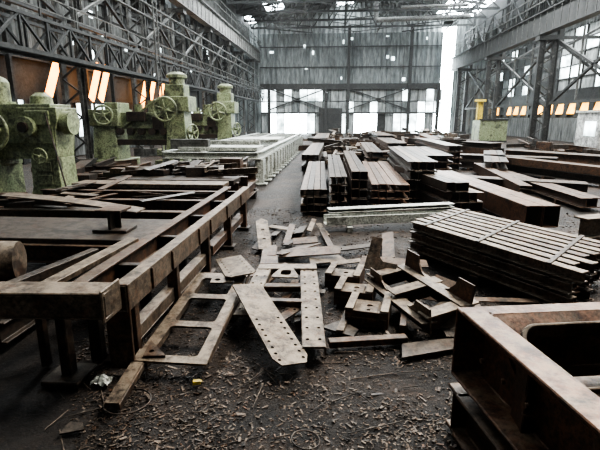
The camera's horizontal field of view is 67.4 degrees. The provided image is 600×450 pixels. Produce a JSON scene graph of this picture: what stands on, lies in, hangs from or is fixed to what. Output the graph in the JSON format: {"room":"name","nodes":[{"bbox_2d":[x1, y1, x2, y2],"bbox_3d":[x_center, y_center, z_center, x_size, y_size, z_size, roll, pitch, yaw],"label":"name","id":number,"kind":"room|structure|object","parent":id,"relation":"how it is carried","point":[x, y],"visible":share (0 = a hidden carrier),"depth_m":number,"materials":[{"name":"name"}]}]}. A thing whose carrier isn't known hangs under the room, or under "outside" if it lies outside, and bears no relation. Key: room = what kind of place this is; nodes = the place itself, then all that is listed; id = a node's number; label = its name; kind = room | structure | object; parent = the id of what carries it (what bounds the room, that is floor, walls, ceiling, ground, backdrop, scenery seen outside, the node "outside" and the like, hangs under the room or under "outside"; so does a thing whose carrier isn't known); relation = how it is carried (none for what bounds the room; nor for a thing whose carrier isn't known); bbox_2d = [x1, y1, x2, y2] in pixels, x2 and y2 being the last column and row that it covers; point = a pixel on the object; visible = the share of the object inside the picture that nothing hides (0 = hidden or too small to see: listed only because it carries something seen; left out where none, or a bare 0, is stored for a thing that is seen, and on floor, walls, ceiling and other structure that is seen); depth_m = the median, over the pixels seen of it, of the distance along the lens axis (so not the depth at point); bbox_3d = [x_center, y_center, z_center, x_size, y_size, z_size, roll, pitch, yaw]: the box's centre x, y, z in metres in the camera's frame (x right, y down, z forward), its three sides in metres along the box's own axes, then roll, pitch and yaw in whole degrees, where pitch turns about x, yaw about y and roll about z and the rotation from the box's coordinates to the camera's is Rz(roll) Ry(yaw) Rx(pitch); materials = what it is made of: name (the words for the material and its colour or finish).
{"room":"shipyard hall","nodes":[
{"label":"shipyard hall","id":0,"kind":"room"},
{"bbox_2d":[0,0,227,163],"bbox_3d":[-11.699,-11.570,26.989,0.500,14.000,64.060,1,13,4],"label":"wall","id":1,"kind":"structure","parent":0,"point":[26,76],"depth_m":25.36,"materials":[{"name":"grey metal"}]},
{"bbox_2d":[249,279,300,328],"bbox_3d":[-0.227,0.834,4.926,0.793,0.131,1.336,1,13,4],"label":"scrap","id":2,"kind":"object","parent":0,"point":[297,317],"depth_m":4.65,"materials":[{"name":"brown metal"}]},
{"bbox_2d":[0,133,599,449],"bbox_3d":[5.181,-4.675,28.380,38.000,0.086,66.000,1,13,4],"label":"floor","id":3,"kind":"structure","parent":0,"point":[27,407],"depth_m":3.62,"materials":[{"name":"concrete"}]},
{"bbox_2d":[0,241,26,280],"bbox_3d":[-2.999,0.580,4.327,0.703,0.865,0.536,1,13,4],"label":"drum","id":4,"kind":"object","parent":3,"relation":"on","point":[13,256],"visible":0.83,"depth_m":4.21,"materials":[{"name":"metal"}]},
{"bbox_2d":[0,192,27,207],"bbox_3d":[-6.480,-0.285,7.756,2.941,0.760,1.939,1,13,4],"label":"rails","id":5,"kind":"object","parent":3,"relation":"on","point":[3,201],"visible":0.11,"depth_m":8.09,"materials":[{"name":"metal"}]},
{"bbox_2d":[0,76,79,194],"bbox_3d":[-6.069,-1.656,9.453,2.850,2.840,1.363,1,13,4],"label":"machine","id":6,"kind":"object","parent":3,"relation":"on","point":[42,131],"visible":0.88,"depth_m":9.19,"materials":[{"name":"paint"}]},
{"bbox_2d":[0,0,97,166],"bbox_3d":[-10.284,-8.843,16.838,3.992,13.600,0.600,1,13,4],"label":"column","id":7,"kind":"structure","parent":3,"relation":"on","point":[63,73],"depth_m":17.47,"materials":[{"name":"metal"}]},
{"bbox_2d":[0,278,121,387],"bbox_3d":[-2.269,0.811,3.446,1.810,0.825,0.406,0,13,2],"label":"beam","id":8,"kind":"structure","parent":3,"relation":"on","point":[63,302],"depth_m":3.21,"materials":[{"name":"metal"}]},
{"bbox_2d":[8,237,138,366],"bbox_3d":[-2.193,0.646,4.224,0.663,0.785,1.382,4,14,16],"label":"brace","id":9,"kind":"object","parent":3,"relation":"on","point":[64,270],"visible":0.65,"depth_m":4.08,"materials":[{"name":"metal"}]},
{"bbox_2d":[31,157,153,181],"bbox_3d":[-6.199,-1.645,14.380,3.750,0.797,4.801,-10,17,-36],"label":"pile","id":10,"kind":"object","parent":3,"relation":"on","point":[95,172],"visible":0.29,"depth_m":14.24,"materials":[{"name":"metal"}]},
{"bbox_2d":[90,374,112,386],"bbox_3d":[-1.530,1.182,3.473,0.140,0.075,0.110,1,13,4],"label":"crumpled plastic bag","id":11,"kind":"object","parent":3,"relation":"on","point":[102,379],"visible":1,"depth_m":3.45,"materials":[{"name":"white plastic"}]},
{"bbox_2d":[77,0,157,155],"bbox_3d":[-9.801,-10.322,23.046,3.992,13.600,0.600,1,13,4],"label":"column","id":12,"kind":"structure","parent":3,"relation":"on","point":[139,151],"depth_m":23.14,"materials":[{"name":"metal"}]},
{"bbox_2d":[0,186,250,368],"bbox_3d":[-3.036,0.206,6.146,3.850,0.770,5.130,1,13,4],"label":"steel frame","id":13,"kind":"object","parent":3,"relation":"on","point":[168,230],"visible":0.85,"depth_m":5.00,"materials":[{"name":"brown metal"}]},
{"bbox_2d":[0,192,145,212],"bbox_3d":[-3.282,-0.327,6.415,2.419,0.126,0.293,4,14,16],"label":"sheet","id":14,"kind":"object","parent":13,"relation":"on","point":[78,201],"visible":0.91,"depth_m":6.38,"materials":[{"name":"metal"}]},
{"bbox_2d":[6,175,208,208],"bbox_3d":[-2.925,-0.531,7.633,2.892,0.323,2.450,1,13,4],"label":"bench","id":15,"kind":"object","parent":13,"relation":"on","point":[70,194],"visible":0.81,"depth_m":7.44,"materials":[{"name":"metal"}]},
{"bbox_2d":[92,206,136,232],"bbox_3d":[-2.169,-0.070,5.255,0.400,0.260,0.300,1,13,4],"label":"stub","id":16,"kind":"object","parent":13,"relation":"on","point":[114,225],"visible":1,"depth_m":5.18,"materials":[{"name":"metal"}]},
{"bbox_2d":[88,72,198,164],"bbox_3d":[-6.468,-4.310,18.566,4.583,3.780,1.894,1,13,4],"label":"machine","id":17,"kind":"object","parent":3,"relation":"on","point":[168,117],"visible":0.91,"depth_m":18.17,"materials":[{"name":"paint"}]},
{"bbox_2d":[124,0,187,83],"bbox_3d":[-9.318,-11.801,29.254,3.992,13.600,0.600,1,13,4],"label":"column","id":18,"kind":"structure","parent":3,"relation":"on","point":[179,11],"depth_m":28.90,"materials":[{"name":"metal"}]},
{"bbox_2d":[45,62,164,107],"bbox_3d":[-10.973,-8.727,27.851,0.160,2.816,25.455,1,13,4],"label":"panels","id":19,"kind":"object","parent":18,"relation":"attached to","point":[53,78],"visible":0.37,"depth_m":24.56,"materials":[{"name":"glass"}]},
{"bbox_2d":[0,0,264,102],"bbox_3d":[-7.110,-9.293,27.206,0.800,1.770,60.070,1,13,4],"label":"girder","id":20,"kind":"object","parent":18,"relation":"attached to","point":[18,15],"visible":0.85,"depth_m":17.07,"materials":[{"name":"metal"}]},
{"bbox_2d":[151,0,166,157],"bbox_3d":[-6.959,-7.836,22.103,0.060,9.000,0.510,1,13,4],"label":"access ladder","id":21,"kind":"object","parent":3,"relation":"on","point":[155,7],"visible":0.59,"depth_m":21.93,"materials":[{"name":"metal"}]},
{"bbox_2d":[71,157,258,218],"bbox_3d":[-2.921,-0.920,10.292,3.430,1.070,3.250,1,13,4],"label":"platform","id":22,"kind":"object","parent":3,"relation":"on","point":[193,178],"visible":0.5,"depth_m":9.51,"materials":[{"name":"brown metal"}]},
{"bbox_2d":[120,156,257,175],"bbox_3d":[-2.596,-1.379,10.669,2.970,0.333,3.000,-2,14,-10],"label":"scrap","id":23,"kind":"object","parent":22,"relation":"on","point":[179,166],"visible":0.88,"depth_m":9.96,"materials":[{"name":"metal"}]},
{"bbox_2d":[164,16,216,139],"bbox_3d":[-8.835,-13.280,35.462,3.992,13.600,0.600,1,13,4],"label":"column","id":24,"kind":"structure","parent":3,"relation":"on","point":[209,30],"depth_m":35.17,"materials":[{"name":"metal"}]},
{"bbox_2d":[193,379,201,384],"bbox_3d":[-0.794,1.212,3.476,0.069,0.025,0.040,-3,14,-13],"label":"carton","id":25,"kind":"object","parent":3,"relation":"on","point":[196,381],"visible":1,"depth_m":3.46,"materials":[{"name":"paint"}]},
{"bbox_2d":[157,84,240,154],"bbox_3d":[-5.536,-5.781,24.741,4.583,3.780,1.894,1,13,4],"label":"press","id":26,"kind":"object","parent":3,"relation":"on","point":[220,125],"visible":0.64,"depth_m":24.28,"materials":[{"name":"paint"}]},
{"bbox_2d":[188,32,230,84],"bbox_3d":[-8.351,-14.759,41.670,3.992,13.600,0.600,1,13,4],"label":"column","id":27,"kind":"structure","parent":3,"relation":"on","point":[226,43],"depth_m":41.26,"materials":[{"name":"metal"}]},
{"bbox_2d":[207,45,246,136],"bbox_3d":[-7.868,-16.238,47.878,3.992,13.600,0.600,1,13,4],"label":"column","id":28,"kind":"structure","parent":3,"relation":"on","point":[241,53],"depth_m":47.89,"materials":[{"name":"metal"}]},
{"bbox_2d":[161,133,302,184],"bbox_3d":[-1.971,-3.955,22.330,3.250,1.355,17.850,1,13,4],"label":"table","id":29,"kind":"object","parent":3,"relation":"on","point":[271,152],"visible":0.92,"depth_m":14.74,"materials":[{"name":"metal"}]},
{"bbox_2d":[222,55,256,134],"bbox_3d":[-7.385,-17.717,54.086,3.992,13.600,0.600,1,13,4],"label":"column","id":30,"kind":"structure","parent":3,"relation":"on","point":[246,60],"depth_m":54.53,"materials":[{"name":"metal"}]},
{"bbox_2d":[44,310,439,449],"bbox_3d":[-0.269,1.090,4.064,3.156,0.074,3.125,1,13,4],"label":"debris","id":31,"kind":"object","parent":3,"relation":"on","point":[148,392],"visible":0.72,"depth_m":3.23,"materials":[{"name":"brown metal"}]},
{"bbox_2d":[104,272,249,409],"bbox_3d":[-0.979,0.910,4.133,0.665,0.304,2.137,1,13,4],"label":"ladder frame","id":32,"kind":"object","parent":31,"relation":"on","point":[151,352],"visible":0.99,"depth_m":3.94,"materials":[{"name":"metal"}]},
{"bbox_2d":[216,255,255,277],"bbox_3d":[-0.782,0.487,5.369,0.333,0.178,1.128,-4,14,-16],"label":"plate","id":33,"kind":"object","parent":32,"relation":"on","point":[234,266],"visible":1,"depth_m":5.25,"materials":[{"name":"grey metal"}]},
{"bbox_2d":[229,263,325,354],"bbox_3d":[-0.176,0.753,4.892,0.965,0.177,2.295,1,13,4],"label":"frame","id":34,"kind":"object","parent":31,"relation":"on","point":[313,335],"visible":0.78,"depth_m":4.81,"materials":[{"name":"grey metal"}]},
{"bbox_2d":[232,283,306,366],"bbox_3d":[-0.299,0.858,4.117,0.306,0.252,1.313,-6,15,-22],"label":"plate","id":35,"kind":"object","parent":34,"relation":"on","point":[261,310],"visible":1,"depth_m":4.00,"materials":[{"name":"grey metal"}]},
{"bbox_2d":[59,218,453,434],"bbox_3d":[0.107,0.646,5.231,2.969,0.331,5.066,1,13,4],"label":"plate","id":36,"kind":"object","parent":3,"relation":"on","point":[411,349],"visible":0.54,"depth_m":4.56,"materials":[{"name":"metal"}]},
{"bbox_2d":[252,234,340,257],"bbox_3d":[-0.049,0.284,7.016,1.359,0.168,1.210,1,13,4],"label":"scrap","id":37,"kind":"object","parent":36,"relation":"on","point":[306,249],"visible":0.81,"depth_m":6.60,"materials":[{"name":"metal"}]},
{"bbox_2d":[268,218,329,244],"bbox_3d":[-0.054,0.108,8.008,1.080,0.207,1.855,-1,13,-4],"label":"scrap","id":38,"kind":"object","parent":3,"relation":"on","point":[290,229],"visible":0.93,"depth_m":7.89,"materials":[{"name":"metal"}]},
{"bbox_2d":[301,143,323,171],"bbox_3d":[0.671,-3.130,20.411,0.631,0.750,8.249,1,13,4],"label":"beams","id":39,"kind":"structure","parent":3,"relation":"on","point":[314,153],"depth_m":17.88,"materials":[{"name":"metal"}]},
{"bbox_2d":[300,161,326,211],"bbox_3d":[0.428,-1.180,12.549,0.560,0.600,6.412,1,13,3],"label":"bundle","id":40,"kind":"object","parent":3,"relation":"on","point":[313,189],"visible":0.99,"depth_m":9.98,"materials":[{"name":"metal"}]},
{"bbox_2d":[313,133,329,145],"bbox_3d":[1.547,-5.749,31.079,0.928,0.900,9.288,1,13,4],"label":"beams","id":41,"kind":"structure","parent":3,"relation":"on","point":[319,135],"depth_m":29.17,"materials":[{"name":"metal"}]},
{"bbox_2d":[70,208,599,449],"bbox_3d":[0.397,0.637,6.025,13.657,0.115,8.680,1,13,4],"label":"debris","id":42,"kind":"object","parent":3,"relation":"on","point":[204,444],"visible":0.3,"depth_m":3.35,"materials":[{"name":"metal"}]},
{"bbox_2d":[328,154,346,206],"bbox_3d":[0.983,-1.308,12.562,0.394,0.842,6.136,1,13,3],"label":"bundle","id":43,"kind":"object","parent":3,"relation":"on","point":[337,184],"visible":0.93,"depth_m":10.11,"materials":[{"name":"metal"}]},
{"bbox_2d":[298,136,383,154],"bbox_3d":[2.346,-4.528,25.961,5.396,1.217,7.449,-3,14,-13],"label":"pile","id":44,"kind":"object","parent":3,"relation":"on","point":[337,141],"visible":0.52,"depth_m":25.95,"materials":[{"name":"metal"}]},
{"bbox_2d":[303,128,400,141],"bbox_3d":[4.275,-7.331,37.559,7.560,1.254,10.883,-2,14,-10],"label":"pile","id":45,"kind":"object","parent":3,"relation":"on","point":[366,137],"visible":0.35,"depth_m":35.22,"materials":[{"name":"metal"}]},
{"bbox_2d":[320,146,389,166],"bbox_3d":[3.234,-3.151,20.478,5.657,0.958,5.723,1,13,4],"label":"pile","id":46,"kind":"object","parent":3,"relation":"on","point":[358,152],"visible":0.29,"depth_m":19.86,"materials":[{"name":"metal"}]},
{"bbox_2d":[343,151,367,205],"bbox_3d":[1.517,-1.461,13.031,0.370,0.922,6.490,1,13,4],"label":"bundle","id":47,"kind":"object","parent":3,"relation":"on","point":[357,174],"visible":0.91,"depth_m":10.51,"materials":[{"name":"metal"}]},
{"bbox_2d":[319,230,394,265],"bbox_3d":[0.891,0.339,7.000,1.242,0.301,1.855,1,13,4],"label":"scrap","id":48,"kind":"object","parent":3,"relation":"on","point":[387,247],"visible":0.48,"depth_m":6.83,"materials":[{"name":"metal"}]},
{"bbox_2d":[325,262,407,347],"bbox_3d":[0.710,0.798,4.863,0.908,0.193,1.940,1,13,4],"label":"brackets","id":49,"kind":"object","parent":3,"relation":"on","point":[361,309],"visible":0.96,"depth_m":4.46,"materials":[{"name":"metal"}]},
{"bbox_2d":[360,142,382,164],"bbox_3d":[3.151,-3.171,20.453,0.635,0.810,7.150,1,13,5],"label":"beams","id":50,"kind":"structure","parent":3,"relation":"on","point":[365,146],"depth_m":18.24,"materials":[{"name":"metal"}]},
{"bbox_2d":[367,131,394,141],"bbox_3d":[5.697,-6.169,32.648,1.150,0.990,9.158,1,13,4],"label":"beams","id":51,"kind":"structure","parent":3,"relation":"on","point":[374,134],"depth_m":30.26,"materials":[{"name":"metal"}]},
{"bbox_2d":[362,161,409,204],"bbox_3d":[2.308,-1.266,12.908,0.853,0.600,5.707,1,13,5],"label":"bundle","id":52,"kind":"object","parent":3,"relation":"on","point":[385,185],"visible":0.78,"depth_m":10.75,"materials":[{"name":"brown metal"}]},
{"bbox_2d":[323,202,453,232],"bbox_3d":[1.712,-0.151,8.411,2.586,0.395,0.558,-2,14,-9],"label":"channel","id":53,"kind":"object","parent":3,"relation":"on","point":[348,219],"visible":0.72,"depth_m":8.33,"materials":[{"name":"grey metal"}]},
{"bbox_2d":[376,138,406,149],"bbox_3d":[4.832,-4.132,24.293,0.923,0.900,6.285,1,13,4],"label":"beams","id":54,"kind":"structure","parent":3,"relation":"on","point":[384,142],"depth_m":22.70,"materials":[{"name":"metal"}]},
{"bbox_2d":[387,146,437,198],"bbox_3d":[3.259,-1.716,13.843,0.724,1.042,6.279,1,13,6],"label":"bundle","id":55,"kind":"object","parent":3,"relation":"on","point":[411,160],"visible":0.69,"depth_m":11.44,"materials":[{"name":"metal"}]},
{"bbox_2d":[350,128,501,141],"bbox_3d":[8.780,-6.978,35.691,10.711,1.486,12.108,1,13,4],"label":"pile","id":56,"kind":"object","parent":3,"relation":"on","point":[437,132],"visible":0.32,"depth_m":34.75,"materials":[{"name":"metal"}]},
{"bbox_2d":[407,146,452,170],"bbox_3d":[5.024,-2.558,17.881,1.050,0.810,5.201,2,14,7],"label":"beams","id":57,"kind":"structure","parent":3,"relation":"on","point":[441,157],"depth_m":16.19,"materials":[{"name":"metal"}]},
{"bbox_2d":[394,165,483,211],"bbox_3d":[3.268,-0.944,11.232,0.805,0.750,3.755,-1,13,-6],"label":"bundle","id":58,"kind":"object","parent":3,"relation":"on","point":[439,187],"visible":0.57,"depth_m":9.80,"materials":[{"name":"metal"}]},
{"bbox_2d":[415,138,462,169],"bbox_3d":[6.093,-3.291,20.453,0.637,1.042,7.229,1,13,4],"label":"beams","id":59,"kind":"structure","parent":3,"relation":"on","point":[450,148],"depth_m":17.58,"materials":[{"name":"metal"}]},
{"bbox_2d":[374,133,504,152],"bbox_3d":[7.501,-4.638,26.054,7.865,1.342,7.821,1,13,4],"label":"pile","id":60,"kind":"object","parent":3,"relation":"on","point":[409,135],"visible":0.19,"depth_m":25.05,"materials":[{"name":"metal"}]},
{"bbox_2d":[402,137,503,153],"bbox_3d":[7.847,-4.194,24.551,1.040,0.900,7.232,-6,15,-24],"label":"beams","id":61,"kind":"structure","parent":3,"relation":"on","point":[478,147],"depth_m":21.82,"materials":[{"name":"metal"}]},
{"bbox_2d":[452,11,509,134],"bbox_3d":[21.026,-17.267,51.982,5.791,13.700,0.700,1,13,4],"label":"column","id":62,"kind":"structure","parent":3,"relation":"on","point":[459,70],"depth_m":52.45,"materials":[{"name":"metal"}]},
{"bbox_2d":[428,297,538,337],"bbox_3d":[1.883,0.848,4.781,1.283,0.103,1.515,1,13,4],"label":"scrap","id":63,"kind":"object","parent":3,"relation":"on","point":[448,333],"visible":0.16,"depth_m":4.80,"materials":[{"name":"metal"}]},
{"bbox_2d":[364,237,479,334],"bbox_3d":[1.242,0.597,4.806,1.061,0.566,1.526,1,13,4],"label":"bracket","id":64,"kind":"object","parent":63,"relation":"on","point":[451,295],"visible":0.96,"depth_m":4.73,"materials":[{"name":"brown metal"}]},
{"bbox_2d":[471,119,508,141],"bbox_3d":[15.979,-8.007,38.034,2.300,1.870,2.100,1,13,4],"label":"container","id":65,"kind":"object","parent":3,"relation":"on","point":[489,130],"visible":0.94,"depth_m":37.13,"materials":[{"name":"metal"}]},
{"bbox_2d":[475,99,485,119],"bbox_3d":[16.209,-9.515,40.801,0.800,3.600,0.800,1,13,4],"label":"post","id":66,"kind":"object","parent":65,"relation":"on","point":[479,111],"visible":0.41,"depth_m":40.51,"materials":[{"name":"metal"}]},
{"bbox_2d":[483,150,508,170],"bbox_3d":[7.635,-2.442,17.764,0.780,0.638,6.163,5,14,21],"label":"beams","id":67,"kind":"structure","parent":3,"relation":"on","point":[491,161],"depth_m":16.35,"materials":[{"name":"metal"}]},
{"bbox_2d":[436,170,560,227],"bbox_3d":[4.300,-0.743,10.871,0.620,0.526,5.670,0,13,-1],"label":"beam","id":68,"kind":"structure","parent":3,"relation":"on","point":[506,203],"depth_m":8.77,"materials":[{"name":"brown metal"}]},
{"bbox_2d":[473,163,531,193],"bbox_3d":[6.119,-1.442,14.022,0.310,0.426,5.933,2,14,10],"label":"beams","id":69,"kind":"structure","parent":3,"relation":"on","point":[509,182],"depth_m":13.20,"materials":[{"name":"metal"}]},
{"bbox_2d":[407,208,599,303],"bbox_3d":[2.668,0.354,6.047,1.475,0.589,3.019,-7,15,-26],"label":"beams","id":70,"kind":"structure","parent":3,"relation":"on","point":[551,266],"depth_m":5.43,"materials":[{"name":"metal"}]},
{"bbox_2d":[459,153,557,170],"bbox_3d":[6.819,-2.520,18.090,6.163,0.638,0.792,8,15,29],"label":"beams","id":71,"kind":"structure","parent":3,"relation":"on","point":[467,160],"depth_m":17.70,"materials":[{"name":"metal"}]},
{"bbox_2d":[482,0,549,118],"bbox_3d":[20.248,-14.887,41.991,5.791,13.700,0.700,1,13,4],"label":"column","id":72,"kind":"structure","parent":3,"relation":"on","point":[489,59],"depth_m":42.28,"materials":[{"name":"metal"}]},
{"bbox_2d":[446,302,599,449],"bbox_3d":[2.038,1.201,1.702,1.920,0.855,2.702,-1,13,-5],"label":"steel frame","id":73,"kind":"object","parent":3,"relation":"on","point":[527,376],"visible":1,"depth_m":2.61,"materials":[{"name":"brown metal"}]},
{"bbox_2d":[467,175,588,192],"bbox_3d":[5.370,-1.207,13.146,5.136,0.376,0.581,7,15,26],"label":"beams","id":74,"kind":"structure","parent":3,"relation":"on","point":[582,186],"depth_m":12.42,"materials":[{"name":"metal"}]},
{"bbox_2d":[492,155,599,187],"bbox_3d":[8.451,-1.842,15.246,0.523,0.638,6.072,-4,14,-18],"label":"beams","id":75,"kind":"structure","parent":3,"relation":"on","point":[548,169],"depth_m":14.88,"materials":[{"name":"metal"}]},
{"bbox_2d":[499,170,599,207],"bbox_3d":[6.611,-1.243,13.359,0.520,0.346,7.164,1,13,3],"label":"beams","id":76,"kind":"structure","parent":3,"relation":"on","point":[560,194],"depth_m":10.92,"materials":[{"name":"metal"}]},
{"bbox_2d":[504,137,599,153],"bbox_3d":[12.862,-3.458,21.531,7.319,1.235,9.590,1,13,4],"label":"pile","id":77,"kind":"object","parent":3,"relation":"on","point":[541,146],"visible":0.33,"depth_m":21.33,"materials":[{"name":"metal"}]},
{"bbox_2d":[505,149,599,164],"bbox_3d":[10.517,-2.288,16.899,0.930,0.738,6.037,-8,15,-29],"label":"beams","id":78,"kind":"structure","parent":3,"relation":"on","point":[593,159],"depth_m":17.13,"materials":[{"name":"metal"}]},
{"bbox_2d":[525,0,599,145],"bbox_3d":[19.410,-12.322,31.224,5.791,13.700,0.700,1,13,4],"label":"column","id":79,"kind":"structure","parent":3,"relation":"on","point":[553,55],"depth_m":31.75,"materials":[{"name":"metal"}]},
{"bbox_2d":[573,214,599,239],"bbox_3d":[5.647,0.004,7.641,2.445,0.450,0.391,-5,14,-19],"label":"i-beam offcut","id":80,"kind":"object","parent":3,"relation":"on","point":[589,226],"visible":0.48,"depth_m":7.28,"materials":[{"name":"brown metal"}]},
{"bbox_2d":[574,110,599,148],"bbox_3d":[17.916,-5.257,25.497,3.400,2.410,2.600,1,13,4],"label":"cabin","id":81,"kind":"object","parent":3,"relation":"on","point":[587,134],"visible":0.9,"depth_m":25.41,"materials":[{"name":"white metal"}]},
{"bbox_3d":[-10.964,-6.763,8.108,3.992,13.600,0.600,1,13,4],"label":"column","id":82,"kind":"structure","parent":3,"relation":"on","visible":0},
{"bbox_2d":[3,0,258,87],"bbox_3d":[-7.795,-11.615,26.706,0.795,3.180,60.000,1,13,4],"label":"aisle bracing","id":83,"kind":"object","parent":82,"relation":"attached to","point":[46,3],"visible":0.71,"depth_m":25.67,"materials":[{"name":"metal"}]},
{"bbox_2d":[168,0,260,62],"bbox_3d":[-7.956,-15.440,25.652,1.625,4.650,63.300,1,13,4],"label":"runway","id":84,"kind":"object","parent":82,"relation":"on","point":[222,17],"visible":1,"depth_m":40.05,"materials":[{"name":"metal"}]},
{"bbox_3d":[17.854,-7.561,11.242,5.791,13.700,0.700,1,13,4],"label":"column","id":85,"kind":"structure","parent":3,"relation":"on","visible":0},
{"bbox_2d":[450,0,599,70],"bbox_3d":[16.915,-14.469,23.948,2.170,5.950,63.300,1,13,4],"label":"runway","id":86,"kind":"object","parent":85,"relation":"on","point":[561,15],"visible":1,"depth_m":36.35,"materials":[{"name":"metal"}]},
{"bbox_2d":[228,3,500,133],"bbox_3d":[7.514,-19.529,56.515,34.000,15.800,1.200,1,13,4],"label":"wall","id":87,"kind":"structure","parent":0,"point":[387,64],"depth_m":56.77,"materials":[{"name":"metal"}]},
{"bbox_2d":[231,0,543,23],"bbox_3d":[5.106,-18.354,24.096,34.000,2.720,64.000,1,13,4],"label":"ceiling","id":88,"kind":"structure","parent":0,"point":[488,2],"depth_m":51.62,"materials":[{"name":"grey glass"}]},
{"bbox_2d":[226,0,499,33],"bbox_3d":[4.925,-18.264,25.185,25.582,3.660,62.043,1,13,4],"label":"roof trusses","id":89,"kind":"object","parent":88,"relation":"attached to","point":[266,3],"visible":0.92,"depth_m":47.05,"materials":[{"name":"metal"}]},
{"bbox_2d":[374,1,470,22],"bbox_3d":[12.185,-22.120,43.313,9.645,4.040,4.390,1,13,4],"label":"duct","id":90,"kind":"object","parent":89,"relation":"hanging from","point":[377,18],"visible":0.97,"depth_m":45.28,"materials":[{"name":"silver metal"}]},
{"bbox_2d":[496,0,599,141],"bbox_3d":[22.087,-10.940,24.347,0.361,14.000,64.375,1,13,4],"label":"wall","id":91,"kind":"structure","parent":0,"point":[563,117],"depth_m":40.54,"materials":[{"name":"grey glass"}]},
{"bbox_3d":[18.609,-9.872,20.942,5.791,13.700,0.700,1,13,4],"label":"column","id":92,"kind":"structure","parent":0,"visible":0},
{"bbox_2d":[464,25,599,109],"bbox_3d":[17.799,-10.935,32.092,0.200,4.600,41.464,1,13,4],"label":"side bracing","id":93,"kind":"structure","parent":92,"relation":"attached to","point":[581,55],"depth_m":32.97,"materials":[{"name":"metal"}]}
]}

